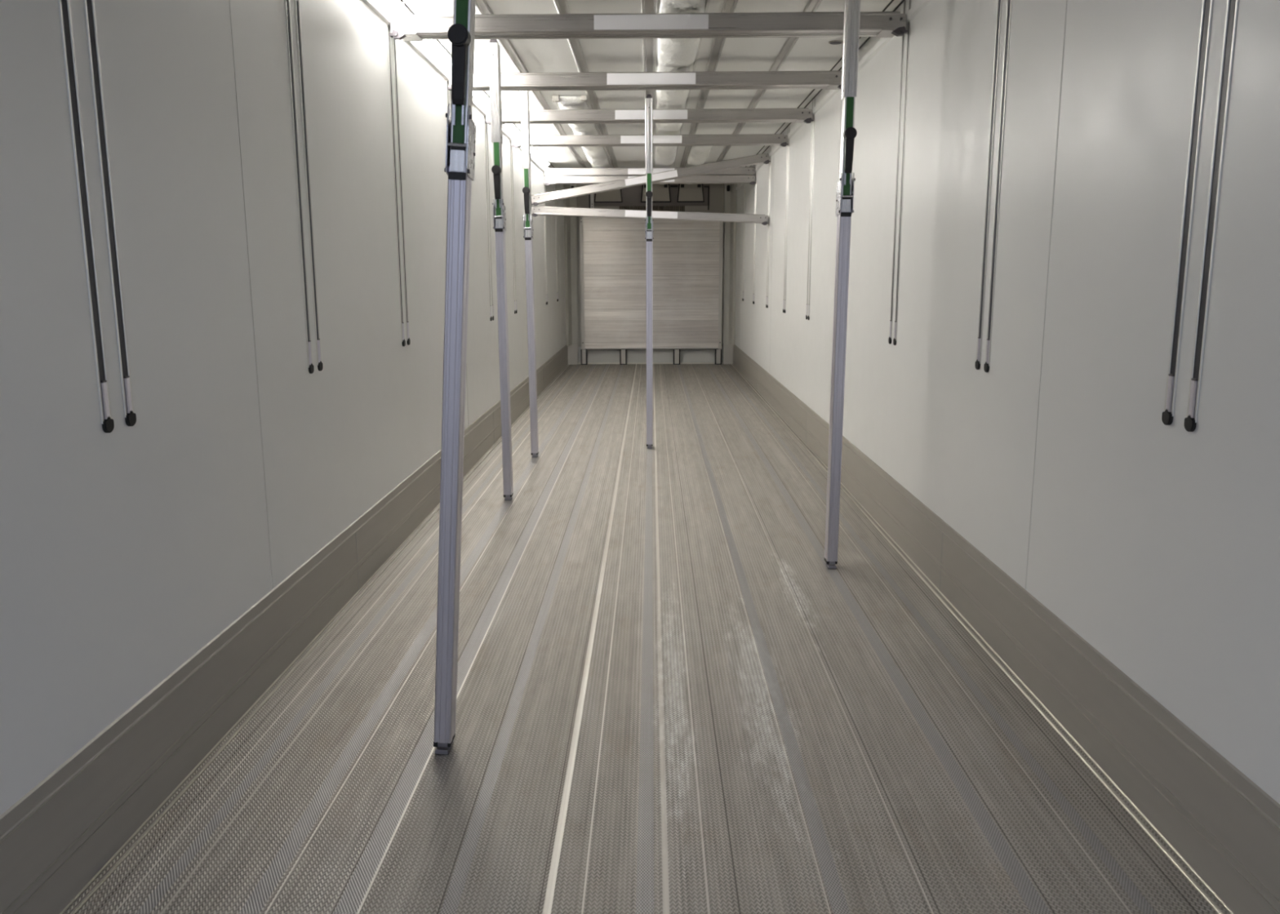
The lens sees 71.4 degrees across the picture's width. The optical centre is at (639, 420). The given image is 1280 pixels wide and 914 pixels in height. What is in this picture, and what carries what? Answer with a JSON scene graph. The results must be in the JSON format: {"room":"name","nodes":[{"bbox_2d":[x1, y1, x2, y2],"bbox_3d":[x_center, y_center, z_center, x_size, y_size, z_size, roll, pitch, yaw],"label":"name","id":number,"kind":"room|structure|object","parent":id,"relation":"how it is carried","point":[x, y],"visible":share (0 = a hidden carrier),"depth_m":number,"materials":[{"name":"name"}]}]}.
{"room":"truck trailer interior","nodes":[
{"label":"truck trailer interior","id":0,"kind":"room"},
{"bbox_2d":[0,0,566,815],"bbox_3d":[-1.204,-1.036,6.397,0.060,2.630,13.830,0,9,1],"label":"wall","id":1,"kind":"structure","parent":0,"point":[126,551],"depth_m":2.46,"materials":[{"name":"white laminate"}]},
{"bbox_2d":[57,0,114,432],"bbox_3d":[-1.227,-0.788,1.918,0.008,1.654,0.037,0,9,1],"label":"track","id":2,"kind":"object","parent":1,"relation":"attached to","point":[64,12],"visible":1,"depth_m":1.97,"materials":[{"name":"metal"}]},
{"bbox_2d":[83,0,136,426],"bbox_3d":[-1.226,-0.802,2.007,0.008,1.654,0.037,0,9,1],"label":"track","id":3,"kind":"object","parent":1,"relation":"attached to","point":[130,416],"visible":1,"depth_m":2.06,"materials":[{"name":"grey metal"}]},
{"bbox_2d":[229,0,273,589],"bbox_3d":[-1.220,-0.524,2.769,0.002,2.200,0.003,0,9,1],"label":"trim","id":4,"kind":"structure","parent":1,"relation":"attached to","point":[229,0],"depth_m":2.78,"materials":[{"name":"grey metal"}]},
{"bbox_2d":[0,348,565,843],"bbox_3d":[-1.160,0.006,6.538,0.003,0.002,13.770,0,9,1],"label":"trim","id":5,"kind":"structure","parent":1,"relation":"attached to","point":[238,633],"depth_m":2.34,"materials":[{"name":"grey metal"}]},
{"bbox_2d":[0,345,568,913],"bbox_3d":[-1.165,0.117,6.556,0.010,0.303,13.770,0,9,1],"label":"baseboard","id":6,"kind":"structure","parent":1,"relation":"attached to","point":[27,852],"depth_m":2.39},
{"bbox_2d":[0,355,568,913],"bbox_3d":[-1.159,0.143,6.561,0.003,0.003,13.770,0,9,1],"label":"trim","id":7,"kind":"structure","parent":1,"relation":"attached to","point":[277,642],"depth_m":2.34,"materials":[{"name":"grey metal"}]},
{"bbox_2d":[13,357,568,913],"bbox_3d":[-1.159,0.166,6.564,0.003,0.003,13.770,0,9,1],"label":"trim","id":8,"kind":"structure","parent":1,"relation":"attached to","point":[230,696],"depth_m":2.40,"materials":[{"name":"grey metal"}]},
{"bbox_2d":[284,0,314,373],"bbox_3d":[-1.212,-0.989,3.141,0.008,1.654,0.037,0,9,1],"label":"track","id":9,"kind":"object","parent":1,"relation":"attached to","point":[311,368],"visible":1,"depth_m":3.16,"materials":[{"name":"grey metal"}]},
{"bbox_2d":[294,0,323,371],"bbox_3d":[-1.210,-1.004,3.230,0.008,1.654,0.037,0,9,1],"label":"track","id":10,"kind":"object","parent":1,"relation":"attached to","point":[320,366],"visible":1,"depth_m":3.25,"materials":[{"name":"grey metal"}]},
{"bbox_2d":[70,364,569,913],"bbox_3d":[-1.135,0.263,6.580,0.009,0.006,13.770,0,9,1],"label":"trim","id":11,"kind":"structure","parent":1,"relation":"attached to","point":[93,891],"depth_m":2.57,"materials":[{"name":"white metal"}]},
{"bbox_2d":[355,536,359,590],"bbox_3d":[-1.196,0.597,3.764,0.002,0.256,0.004,0,9,1],"label":"trim","id":12,"kind":"structure","parent":1,"relation":"attached to","point":[356,536],"depth_m":3.76,"materials":[{"name":"grey"}]},
{"bbox_2d":[386,11,405,346],"bbox_3d":[-1.196,-1.191,4.365,0.008,1.654,0.037,0,9,1],"label":"track","id":13,"kind":"object","parent":1,"relation":"attached to","point":[403,341],"visible":1,"depth_m":4.37,"materials":[{"name":"grey metal"}]},
{"bbox_2d":[388,11,907,41],"bbox_3d":[0.037,-1.884,4.273,2.464,0.108,0.154,0,9,1],"label":"crossbeam","id":14,"kind":"object","parent":13,"relation":"attached to","point":[408,28],"visible":1,"depth_m":4.22,"materials":[{"name":"metal"}]},
{"bbox_2d":[392,37,410,345],"bbox_3d":[-1.195,-1.206,4.454,0.008,1.654,0.037,0,9,1],"label":"track","id":15,"kind":"object","parent":1,"relation":"attached to","point":[408,341],"visible":0.91,"depth_m":4.46,"materials":[{"name":"grey metal"}]},
{"bbox_2d":[445,70,448,105],"bbox_3d":[-1.180,-1.392,5.588,0.008,1.654,0.037,0,9,1],"label":"track","id":16,"kind":"object","parent":1,"relation":"attached to","point":[447,93],"visible":0.02,"depth_m":5.49,"materials":[{"name":"grey metal"}]},
{"bbox_2d":[447,71,841,91],"bbox_3d":[0.052,-2.086,5.497,2.464,0.108,0.154,0,9,1],"label":"crossbeam","id":17,"kind":"object","parent":16,"relation":"attached to","point":[730,80],"visible":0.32,"depth_m":5.44,"materials":[{"name":"metal"}]},
{"bbox_2d":[449,89,451,113],"bbox_3d":[-1.179,-1.407,5.677,0.008,1.654,0.037,0,9,1],"label":"track","id":18,"kind":"object","parent":1,"relation":"attached to","point":[450,90],"visible":0.02,"depth_m":5.57,"materials":[{"name":"grey metal"}]},
{"bbox_2d":[361,0,564,190],"bbox_3d":[-1.170,-2.229,6.170,0.016,0.047,13.770,0,9,1],"label":"trim","id":19,"kind":"structure","parent":1,"relation":"attached to","point":[373,5],"depth_m":4.97,"materials":[{"name":"white laminate"}]},
{"bbox_2d":[400,0,555,168],"bbox_3d":[-1.121,-2.328,6.153,0.009,0.004,13.770,0,9,1],"label":"trim","id":20,"kind":"structure","parent":1,"relation":"attached to","point":[405,4],"depth_m":5.19,"materials":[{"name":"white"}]},
{"bbox_2d":[484,115,492,320],"bbox_3d":[-1.165,-1.594,6.812,0.008,1.654,0.037,0,9,1],"label":"track","id":21,"kind":"object","parent":1,"relation":"attached to","point":[491,317],"visible":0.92,"depth_m":6.82,"materials":[{"name":"grey metal"}]},
{"bbox_2d":[484,108,813,124],"bbox_3d":[0.068,-2.287,6.720,2.464,0.108,0.154,0,9,1],"label":"crossbeam","id":22,"kind":"object","parent":21,"relation":"attached to","point":[668,115],"visible":0.77,"depth_m":6.66,"materials":[{"name":"metal"}]},
{"bbox_2d":[486,124,493,320],"bbox_3d":[-1.164,-1.609,6.900,0.008,1.654,0.037,0,9,1],"label":"track","id":23,"kind":"object","parent":1,"relation":"attached to","point":[486,124],"visible":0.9,"depth_m":6.92,"materials":[{"name":"grey metal"}]},
{"bbox_2d":[510,140,515,314],"bbox_3d":[-1.149,-1.796,8.035,0.008,1.654,0.037,0,9,1],"label":"track","id":24,"kind":"object","parent":1,"relation":"attached to","point":[510,140],"visible":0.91,"depth_m":8.03,"materials":[{"name":"grey metal"}]},
{"bbox_2d":[511,146,517,313],"bbox_3d":[-1.148,-1.810,8.124,0.008,1.654,0.037,0,9,1],"label":"track","id":25,"kind":"object","parent":1,"relation":"attached to","point":[512,147],"visible":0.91,"depth_m":8.13,"materials":[{"name":"grey metal"}]},
{"bbox_2d":[530,173,532,217],"bbox_3d":[-1.133,-2.012,9.347,0.008,1.654,0.037,0,9,1],"label":"track","id":26,"kind":"object","parent":1,"relation":"attached to","point":[531,173],"visible":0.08,"depth_m":9.28,"materials":[{"name":"grey metal"}]},
{"bbox_2d":[542,166,546,304],"bbox_3d":[-1.118,-2.199,10.482,0.008,1.654,0.037,0,9,1],"label":"track","id":27,"kind":"object","parent":1,"relation":"attached to","point":[543,166],"visible":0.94,"depth_m":10.49,"materials":[{"name":"grey metal"}]},
{"bbox_2d":[543,175,755,186],"bbox_3d":[0.115,-2.805,10.405,2.464,0.108,0.154,0,9,1],"label":"crossbeam","id":28,"kind":"object","parent":27,"relation":"attached to","point":[583,180],"visible":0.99,"depth_m":10.35,"materials":[{"name":"metal"}]},
{"bbox_2d":[544,167,755,176],"bbox_3d":[0.114,-2.904,10.395,2.452,0.087,0.141,0,9,1],"label":"crossbeam","id":29,"kind":"object","parent":27,"relation":"attached to","point":[740,171],"visible":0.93,"depth_m":10.34,"materials":[{"name":"metal"}]},
{"bbox_2d":[543,167,547,304],"bbox_3d":[-1.117,-2.213,10.571,0.008,1.654,0.037,0,9,1],"label":"track","id":30,"kind":"object","parent":1,"relation":"attached to","point":[544,167],"visible":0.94,"depth_m":10.58,"materials":[{"name":"grey metal"}]},
{"bbox_2d":[555,200,557,302],"bbox_3d":[-1.103,-2.400,11.705,0.008,1.654,0.037,0,9,1],"label":"track","id":31,"kind":"object","parent":1,"relation":"attached to","point":[555,201],"visible":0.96,"depth_m":11.74,"materials":[{"name":"grey metal"}]},
{"bbox_2d":[555,184,558,301],"bbox_3d":[-1.102,-2.415,11.794,0.008,1.654,0.037,0,9,1],"label":"track","id":32,"kind":"object","parent":1,"relation":"attached to","point":[555,184],"visible":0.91,"depth_m":11.84,"materials":[{"name":"grey metal"}]},
{"bbox_2d":[567,345,577,364],"bbox_3d":[-1.002,-0.988,13.300,0.153,0.298,0.108,0,9,1],"label":"trim","id":33,"kind":"structure","parent":1,"relation":"attached to","point":[572,350],"depth_m":13.25,"materials":[{"name":"metal"}]},
{"bbox_2d":[511,133,788,148],"bbox_3d":[0.083,-2.489,7.944,2.464,0.108,0.154,0,9,1],"label":"crossbeam","id":34,"kind":"object","parent":1,"relation":"attached to","point":[727,140],"visible":0.94,"depth_m":7.89,"materials":[{"name":"metal"}]},
{"bbox_3d":[-1.134,-1.997,9.258,0.008,1.654,0.037,0,9,1],"label":"track","id":35,"kind":"object","parent":1,"relation":"attached to","visible":0},
{"bbox_2d":[531,205,768,225],"bbox_3d":[0.099,-2.130,9.259,2.462,0.203,0.154,0,9,1],"label":"crossbeam","id":36,"kind":"object","parent":35,"relation":"attached to","point":[535,211],"visible":0.91,"depth_m":9.20,"materials":[{"name":"metal"}]},
{"bbox_2d":[62,364,1230,913],"bbox_3d":[0.070,0.289,6.599,2.600,0.060,13.830,0,9,1],"label":"floor","id":37,"kind":"structure","parent":0,"point":[670,700],"depth_m":2.59,"materials":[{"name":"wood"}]},
{"bbox_2d":[433,0,475,755],"bbox_3d":[-0.476,-0.353,2.306,0.217,2.610,0.122,0,9,1],"label":"pole","id":38,"kind":"object","parent":37,"relation":"on","point":[460,141],"visible":1,"depth_m":2.33,"materials":[{"name":"silver metal"}]},
{"bbox_2d":[488,39,513,500],"bbox_3d":[-0.797,-0.817,5.111,0.064,2.613,0.122,0,9,1],"label":"pole","id":39,"kind":"object","parent":37,"relation":"on","point":[494,51],"visible":0.99,"depth_m":5.08,"materials":[{"name":"silver metal"}]},
{"bbox_2d":[520,90,538,457],"bbox_3d":[-0.788,-1.021,6.350,0.064,2.613,0.122,0,9,1],"label":"pole","id":40,"kind":"object","parent":37,"relation":"on","point":[524,95],"visible":0.91,"depth_m":6.32,"materials":[{"name":"silver metal"}]},
{"bbox_2d":[644,93,653,448],"bbox_3d":[0.070,-1.076,6.668,0.064,2.613,0.122,0,9,1],"label":"pole","id":41,"kind":"object","parent":37,"relation":"on","point":[649,237],"visible":1,"depth_m":6.63,"materials":[{"name":"silver metal"}]},
{"bbox_2d":[579,216,723,364],"bbox_3d":[0.164,-1.921,13.098,2.095,2.190,0.106,0,9,1],"label":"panel","id":42,"kind":"object","parent":37,"relation":"on","point":[687,255],"visible":0.84,"depth_m":13.05,"materials":[{"name":"brown wood"}]},
{"bbox_2d":[824,0,860,568],"bbox_3d":[0.879,-0.618,3.866,0.064,2.613,0.122,0,9,1],"label":"pole","id":43,"kind":"object","parent":37,"relation":"on","point":[845,186],"visible":1,"depth_m":3.85,"materials":[{"name":"silver metal"}]},
{"bbox_2d":[402,0,902,168],"bbox_3d":[0.062,-2.365,6.162,2.600,0.060,13.830,0,9,1],"label":"ceiling","id":44,"kind":"structure","parent":0,"point":[738,54],"depth_m":5.52,"materials":[{"name":"white laminate"}]},
{"bbox_2d":[375,0,404,15],"bbox_3d":[-1.169,-1.927,3.980,0.061,0.070,0.606,0,9,1],"label":"strip light","id":45,"kind":"object","parent":44,"relation":"attached to","point":[393,7],"visible":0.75,"depth_m":4.18,"materials":[{"name":"white plastic"}]},
{"bbox_2d":[397,4,413,14],"bbox_3d":[-1.164,-1.967,4.304,0.061,0.076,0.273,0,9,1],"label":"strip light","id":46,"kind":"object","parent":44,"relation":"attached to","point":[405,11],"depth_m":4.32,"materials":[{"name":"white plastic"}]},
{"bbox_2d":[417,40,451,73],"bbox_3d":[-1.157,-2.045,4.903,0.061,0.115,0.786,0,9,1],"label":"strip light","id":47,"kind":"object","parent":44,"relation":"attached to","point":[435,50],"depth_m":5.07,"materials":[{"name":"white plastic"}]},
{"bbox_2d":[472,91,490,110],"bbox_3d":[-1.141,-2.279,6.116,0.061,0.070,1.236,0,9,1],"label":"strip light","id":48,"kind":"object","parent":44,"relation":"attached to","point":[481,97],"visible":0.29,"depth_m":6.40,"materials":[{"name":"white plastic"}]},
{"bbox_2d":[488,108,518,135],"bbox_3d":[-1.126,-2.480,7.339,0.061,0.070,1.236,0,9,1],"label":"strip light","id":49,"kind":"object","parent":44,"relation":"attached to","point":[512,129],"visible":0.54,"depth_m":7.72,"materials":[{"name":"white plastic"}]},
{"bbox_2d":[475,0,586,168],"bbox_3d":[-0.750,-2.322,6.149,0.062,0.014,13.770,0,9,1],"label":"trim","id":50,"kind":"structure","parent":44,"relation":"attached to","point":[482,6],"depth_m":5.54,"materials":[{"name":"metal"}]},
{"bbox_2d":[530,146,536,154],"bbox_3d":[-1.105,-2.722,8.981,0.061,0.108,0.397,0,9,1],"label":"strip light","id":51,"kind":"object","parent":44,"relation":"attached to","point":[533,149],"depth_m":9.08,"materials":[{"name":"white plastic"}]},
{"bbox_2d":[530,146,549,168],"bbox_3d":[-1.095,-2.884,9.786,0.061,0.070,1.236,0,9,1],"label":"strip light","id":52,"kind":"object","parent":44,"relation":"attached to","point":[536,154],"visible":0.83,"depth_m":9.73,"materials":[{"name":"white plastic"}]},
{"bbox_2d":[551,94,613,168],"bbox_3d":[-0.483,-2.832,9.466,0.256,0.090,5.914,0,9,1],"label":"air duct","id":53,"kind":"object","parent":44,"relation":"attached to","point":[597,157],"visible":0.51,"depth_m":7.77,"materials":[{"name":"white fabric"}]},
{"bbox_2d":[553,0,618,168],"bbox_3d":[-0.359,-2.323,6.144,0.062,0.014,13.770,0,9,1],"label":"trim","id":54,"kind":"structure","parent":44,"relation":"attached to","point":[562,6],"depth_m":5.54,"materials":[{"name":"metal"}]},
{"bbox_2d":[640,0,657,167],"bbox_3d":[0.067,-2.323,6.139,0.078,0.014,13.770,0,9,1],"label":"trim","id":55,"kind":"structure","parent":44,"relation":"attached to","point":[649,45],"depth_m":5.22,"materials":[{"name":"metal"}]},
{"bbox_2d":[653,0,710,184],"bbox_3d":[0.242,-2.455,7.169,0.260,0.091,10.552,0,9,1],"label":"air duct","id":56,"kind":"object","parent":44,"relation":"attached to","point":[674,55],"visible":0.54,"depth_m":5.39,"materials":[{"name":"white fabric"}]},
{"bbox_2d":[683,146,713,167],"bbox_3d":[0.647,-2.989,10.395,0.240,0.089,4.002,0,9,1],"label":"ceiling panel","id":57,"kind":"object","parent":44,"relation":"attached to","point":[698,155],"visible":0.42,"depth_m":9.47,"materials":[{"name":"white fabric"}]},
{"bbox_2d":[680,0,737,167],"bbox_3d":[0.461,-2.324,6.133,0.064,0.014,13.770,0,9,1],"label":"trim","id":58,"kind":"structure","parent":44,"relation":"attached to","point":[729,6],"depth_m":5.51,"materials":[{"name":"metal"}]},
{"bbox_2d":[715,0,822,162],"bbox_3d":[0.869,-2.324,6.128,0.058,0.014,13.770,0,9,1],"label":"trim","id":59,"kind":"structure","parent":44,"relation":"attached to","point":[812,6],"depth_m":5.50,"materials":[{"name":"metal"}]},
{"bbox_2d":[828,40,842,44],"bbox_3d":[1.114,-2.152,5.064,0.080,0.009,0.064,0,9,1],"label":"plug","id":60,"kind":"object","parent":44,"relation":"attached to","point":[834,42],"visible":0.99,"depth_m":5.05,"materials":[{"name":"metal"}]},
{"bbox_2d":[734,0,1279,804],"bbox_3d":[1.336,-1.039,6.364,0.060,2.630,13.830,0,9,1],"label":"wall","id":61,"kind":"structure","parent":0,"point":[1157,544],"depth_m":2.56,"materials":[{"name":"white laminate"}]},
{"bbox_2d":[723,344,733,364],"bbox_3d":[1.313,-0.991,13.270,0.145,0.290,0.100,0,9,1],"label":"trim","id":62,"kind":"structure","parent":61,"relation":"attached to","point":[727,348],"depth_m":13.22,"materials":[{"name":"metal"}]},
{"bbox_2d":[742,183,745,301],"bbox_3d":[1.370,-2.418,11.762,0.008,1.654,0.037,0,9,1],"label":"track","id":63,"kind":"object","parent":61,"relation":"attached to","point":[744,184],"visible":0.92,"depth_m":11.82,"materials":[{"name":"grey metal"}]},
{"bbox_2d":[742,195,745,301],"bbox_3d":[1.369,-2.403,11.673,0.008,1.654,0.037,0,9,1],"label":"track","id":64,"kind":"object","parent":61,"relation":"attached to","point":[744,196],"visible":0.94,"depth_m":11.72,"materials":[{"name":"grey metal"}]},
{"bbox_2d":[752,164,755,303],"bbox_3d":[1.354,-2.216,10.539,0.008,1.654,0.037,0,9,1],"label":"track","id":65,"kind":"object","parent":61,"relation":"attached to","point":[755,165],"visible":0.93,"depth_m":10.53,"materials":[{"name":"grey metal"}]},
{"bbox_2d":[753,164,756,304],"bbox_3d":[1.353,-2.202,10.450,0.008,1.654,0.037,0,9,1],"label":"track","id":66,"kind":"object","parent":61,"relation":"attached to","point":[756,164],"visible":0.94,"depth_m":10.45,"materials":[{"name":"grey metal"}]},
{"bbox_2d":[765,146,769,307],"bbox_3d":[1.339,-2.015,9.315,0.008,1.654,0.037,0,9,1],"label":"track","id":67,"kind":"object","parent":61,"relation":"attached to","point":[769,147],"visible":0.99,"depth_m":9.33,"materials":[{"name":"grey metal"}]},
{"bbox_2d":[766,145,771,308],"bbox_3d":[1.337,-2.000,9.226,0.008,1.654,0.037,0,9,1],"label":"track","id":68,"kind":"object","parent":61,"relation":"attached to","point":[771,145],"visible":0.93,"depth_m":9.22,"materials":[{"name":"grey metal"}]},
{"bbox_2d":[530,153,770,205],"bbox_3d":[0.103,-2.487,9.200,2.468,0.514,0.154,0,9,1],"label":"crossbeam","id":69,"kind":"object","parent":68,"relation":"attached to","point":[762,158],"visible":0.97,"depth_m":9.15,"materials":[{"name":"metal"}]},
{"bbox_2d":[769,175,773,342],"bbox_3d":[1.340,-1.568,9.051,0.002,2.200,0.003,0,9,1],"label":"trim","id":70,"kind":"structure","parent":61,"relation":"attached to","point":[773,175],"depth_m":9.04,"materials":[{"name":"grey metal"}]},
{"bbox_2d":[782,126,788,312],"bbox_3d":[1.323,-1.813,8.092,0.008,1.654,0.037,0,9,1],"label":"track","id":71,"kind":"object","parent":61,"relation":"attached to","point":[788,126],"visible":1,"depth_m":8.10,"materials":[{"name":"grey metal"}]},
{"bbox_2d":[784,124,790,313],"bbox_3d":[1.322,-1.799,8.003,0.008,1.654,0.037,0,9,1],"label":"track","id":72,"kind":"object","parent":61,"relation":"attached to","point":[789,125],"visible":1,"depth_m":8.00,"materials":[{"name":"grey metal"}]},
{"bbox_2d":[805,100,813,319],"bbox_3d":[1.308,-1.612,6.869,0.008,1.654,0.037,0,9,1],"label":"track","id":73,"kind":"object","parent":61,"relation":"attached to","point":[812,100],"visible":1,"depth_m":6.88,"materials":[{"name":"grey metal"}]},
{"bbox_2d":[807,97,815,319],"bbox_3d":[1.306,-1.597,6.780,0.008,1.654,0.037,0,9,1],"label":"track","id":74,"kind":"object","parent":61,"relation":"attached to","point":[808,317],"visible":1,"depth_m":6.78,"materials":[{"name":"grey metal"}]},
{"bbox_2d":[745,0,893,167],"bbox_3d":[1.243,-2.331,6.122,0.009,0.004,13.770,0,9,1],"label":"trim","id":75,"kind":"structure","parent":61,"relation":"attached to","point":[891,1],"depth_m":6.36,"materials":[{"name":"black"}]},
{"bbox_2d":[749,0,904,167],"bbox_3d":[1.296,-2.331,6.122,0.009,0.004,13.770,0,9,1],"label":"trim","id":76,"kind":"structure","parent":61,"relation":"attached to","point":[902,1],"depth_m":5.77,"materials":[{"name":"black"}]},
{"bbox_2d":[735,0,931,190],"bbox_3d":[1.294,-2.232,6.138,0.016,0.047,13.770,0,9,1],"label":"trim","id":77,"kind":"structure","parent":61,"relation":"attached to","point":[919,5],"depth_m":5.03,"materials":[{"name":"white laminate"}]},
{"bbox_2d":[838,100,841,181],"bbox_3d":[1.300,-1.048,5.894,0.002,2.200,0.003,0,9,1],"label":"trim","id":78,"kind":"structure","parent":61,"relation":"attached to","point":[841,100],"depth_m":5.76,"materials":[{"name":"grey metal"}]},
{"bbox_2d":[888,0,906,344],"bbox_3d":[1.276,-1.208,4.422,0.008,1.654,0.037,0,9,1],"label":"track","id":79,"kind":"object","parent":61,"relation":"attached to","point":[890,338],"visible":1,"depth_m":4.42,"materials":[{"name":"grey metal"}]},
{"bbox_2d":[893,0,911,345],"bbox_3d":[1.275,-1.194,4.333,0.008,1.654,0.037,0,9,1],"label":"track","id":80,"kind":"object","parent":61,"relation":"attached to","point":[909,1],"visible":1,"depth_m":4.33,"materials":[{"name":"grey metal"}]},
{"bbox_2d":[939,533,942,590],"bbox_3d":[1.264,0.594,3.733,0.002,0.256,0.004,0,9,1],"label":"trim","id":81,"kind":"structure","parent":61,"relation":"attached to","point":[942,533],"depth_m":3.73,"materials":[{"name":"grey"}]},
{"bbox_2d":[731,364,1222,913],"bbox_3d":[1.275,0.260,6.549,0.009,0.006,13.770,0,9,1],"label":"trim","id":82,"kind":"structure","parent":61,"relation":"attached to","point":[1204,895],"depth_m":2.59,"materials":[{"name":"white metal"}]},
{"bbox_2d":[974,0,1002,369],"bbox_3d":[1.261,-1.007,3.198,0.008,1.654,0.037,0,9,1],"label":"track","id":83,"kind":"object","parent":61,"relation":"attached to","point":[978,362],"visible":1,"depth_m":3.22,"materials":[{"name":"grey metal"}]},
{"bbox_2d":[983,0,1012,372],"bbox_3d":[1.260,-0.992,3.110,0.008,1.654,0.037,0,9,1],"label":"track","id":84,"kind":"object","parent":61,"relation":"attached to","point":[986,366],"visible":1,"depth_m":3.13,"materials":[{"name":"grey metal"}]},
{"bbox_2d":[733,344,1279,913],"bbox_3d":[1.304,0.114,6.524,0.010,0.303,13.770,0,9,1],"label":"baseboard","id":85,"kind":"structure","parent":61,"relation":"attached to","point":[1242,830],"depth_m":2.43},
{"bbox_2d":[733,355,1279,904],"bbox_3d":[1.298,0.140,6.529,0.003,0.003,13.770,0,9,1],"label":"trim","id":86,"kind":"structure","parent":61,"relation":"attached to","point":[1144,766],"depth_m":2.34,"materials":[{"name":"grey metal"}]},
{"bbox_2d":[733,357,1279,913],"bbox_3d":[1.299,0.163,6.533,0.003,0.003,13.770,0,9,1],"label":"trim","id":87,"kind":"structure","parent":61,"relation":"attached to","point":[1022,652],"depth_m":2.40,"materials":[{"name":"grey metal"}]},
{"bbox_2d":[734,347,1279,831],"bbox_3d":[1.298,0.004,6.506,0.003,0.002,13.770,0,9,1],"label":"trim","id":88,"kind":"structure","parent":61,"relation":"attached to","point":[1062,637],"depth_m":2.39,"materials":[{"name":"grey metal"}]},
{"bbox_2d":[1025,0,1067,590],"bbox_3d":[1.260,-0.527,2.737,0.002,2.200,0.003,0,9,1],"label":"trim","id":89,"kind":"structure","parent":61,"relation":"attached to","point":[1066,0],"depth_m":2.75,"materials":[{"name":"grey metal"}]},
{"bbox_2d":[1161,0,1213,425],"bbox_3d":[1.245,-0.805,1.975,0.008,1.654,0.037,0,9,1],"label":"track","id":90,"kind":"object","parent":61,"relation":"attached to","point":[1167,415],"visible":1,"depth_m":2.03,"materials":[{"name":"grey metal"}]},
{"bbox_2d":[1184,0,1239,431],"bbox_3d":[1.244,-0.791,1.886,0.008,1.654,0.037,0,9,1],"label":"track","id":91,"kind":"object","parent":61,"relation":"attached to","point":[1232,9],"visible":1,"depth_m":1.94,"materials":[{"name":"grey metal"}]},
{"bbox_3d":[0.152,-2.157,13.174,2.480,2.630,0.060,0,9,1],"label":"wall","id":92,"kind":"structure","parent":0,"visible":0},
{"bbox_2d":[563,184,578,346],"bbox_3d":[-1.007,-2.276,13.027,0.165,2.340,0.220,0,9,1],"label":"trim","id":93,"kind":"structure","parent":92,"relation":"attached to","point":[570,222],"depth_m":13.04,"materials":[{"name":"grey paint"}]},
{"bbox_2d":[576,216,724,346],"bbox_3d":[0.152,-2.046,13.144,2.150,1.900,0.035,0,9,1],"label":"trim","id":94,"kind":"structure","parent":92,"relation":"attached to","point":[577,217],"depth_m":13.13,"materials":[{"name":"grey paint"}]},
{"bbox_2d":[576,183,724,213],"bbox_3d":[0.147,-3.223,12.887,2.140,0.433,0.160,0,9,1],"label":"refrigeration unit","id":95,"kind":"object","parent":92,"relation":"attached to","point":[692,197],"visible":0.6,"depth_m":12.87,"materials":[{"name":"grey metal"}]},
{"bbox_2d":[594,188,622,202],"bbox_3d":[-0.456,-3.279,12.838,0.411,0.262,0.068,0,9,1],"label":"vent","id":96,"kind":"object","parent":95,"relation":"attached to","point":[613,196],"depth_m":12.82,"materials":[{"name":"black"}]},
{"bbox_2d":[640,183,671,202],"bbox_3d":[0.229,-3.280,12.830,0.441,0.262,0.068,0,9,1],"label":"vent","id":97,"kind":"object","parent":95,"relation":"attached to","point":[660,193],"depth_m":12.81,"materials":[{"name":"black"}]},
{"bbox_2d":[676,183,704,202],"bbox_3d":[0.732,-3.281,12.823,0.396,0.262,0.068,0,9,1],"label":"vent","id":98,"kind":"object","parent":95,"relation":"attached to","point":[686,193],"depth_m":12.80,"materials":[{"name":"black"}]},
{"bbox_2d":[577,362,723,364],"bbox_3d":[0.156,-0.861,13.339,2.450,0.018,0.035,0,9,1],"label":"trim","id":99,"kind":"structure","parent":92,"relation":"attached to","point":[578,362],"depth_m":13.32,"materials":[{"name":"white metal"}]},
{"bbox_2d":[577,346,723,362],"bbox_3d":[0.156,-0.991,13.323,2.300,0.240,0.025,0,9,1],"label":"trim","id":100,"kind":"structure","parent":92,"relation":"attached to","point":[633,355],"depth_m":13.31,"materials":[{"name":"grey metal"}]},
{"bbox_2d":[725,184,729,192],"bbox_3d":[1.275,-3.351,12.834,0.066,0.110,0.055,0,9,1],"label":"block","id":101,"kind":"object","parent":92,"relation":"attached to","point":[727,186],"visible":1,"depth_m":12.82,"materials":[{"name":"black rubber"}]},
{"bbox_2d":[722,183,737,345],"bbox_3d":[1.308,-2.279,12.997,0.165,2.340,0.220,0,9,1],"label":"trim","id":102,"kind":"structure","parent":92,"relation":"attached to","point":[730,197],"depth_m":13.00,"materials":[{"name":"grey paint"}]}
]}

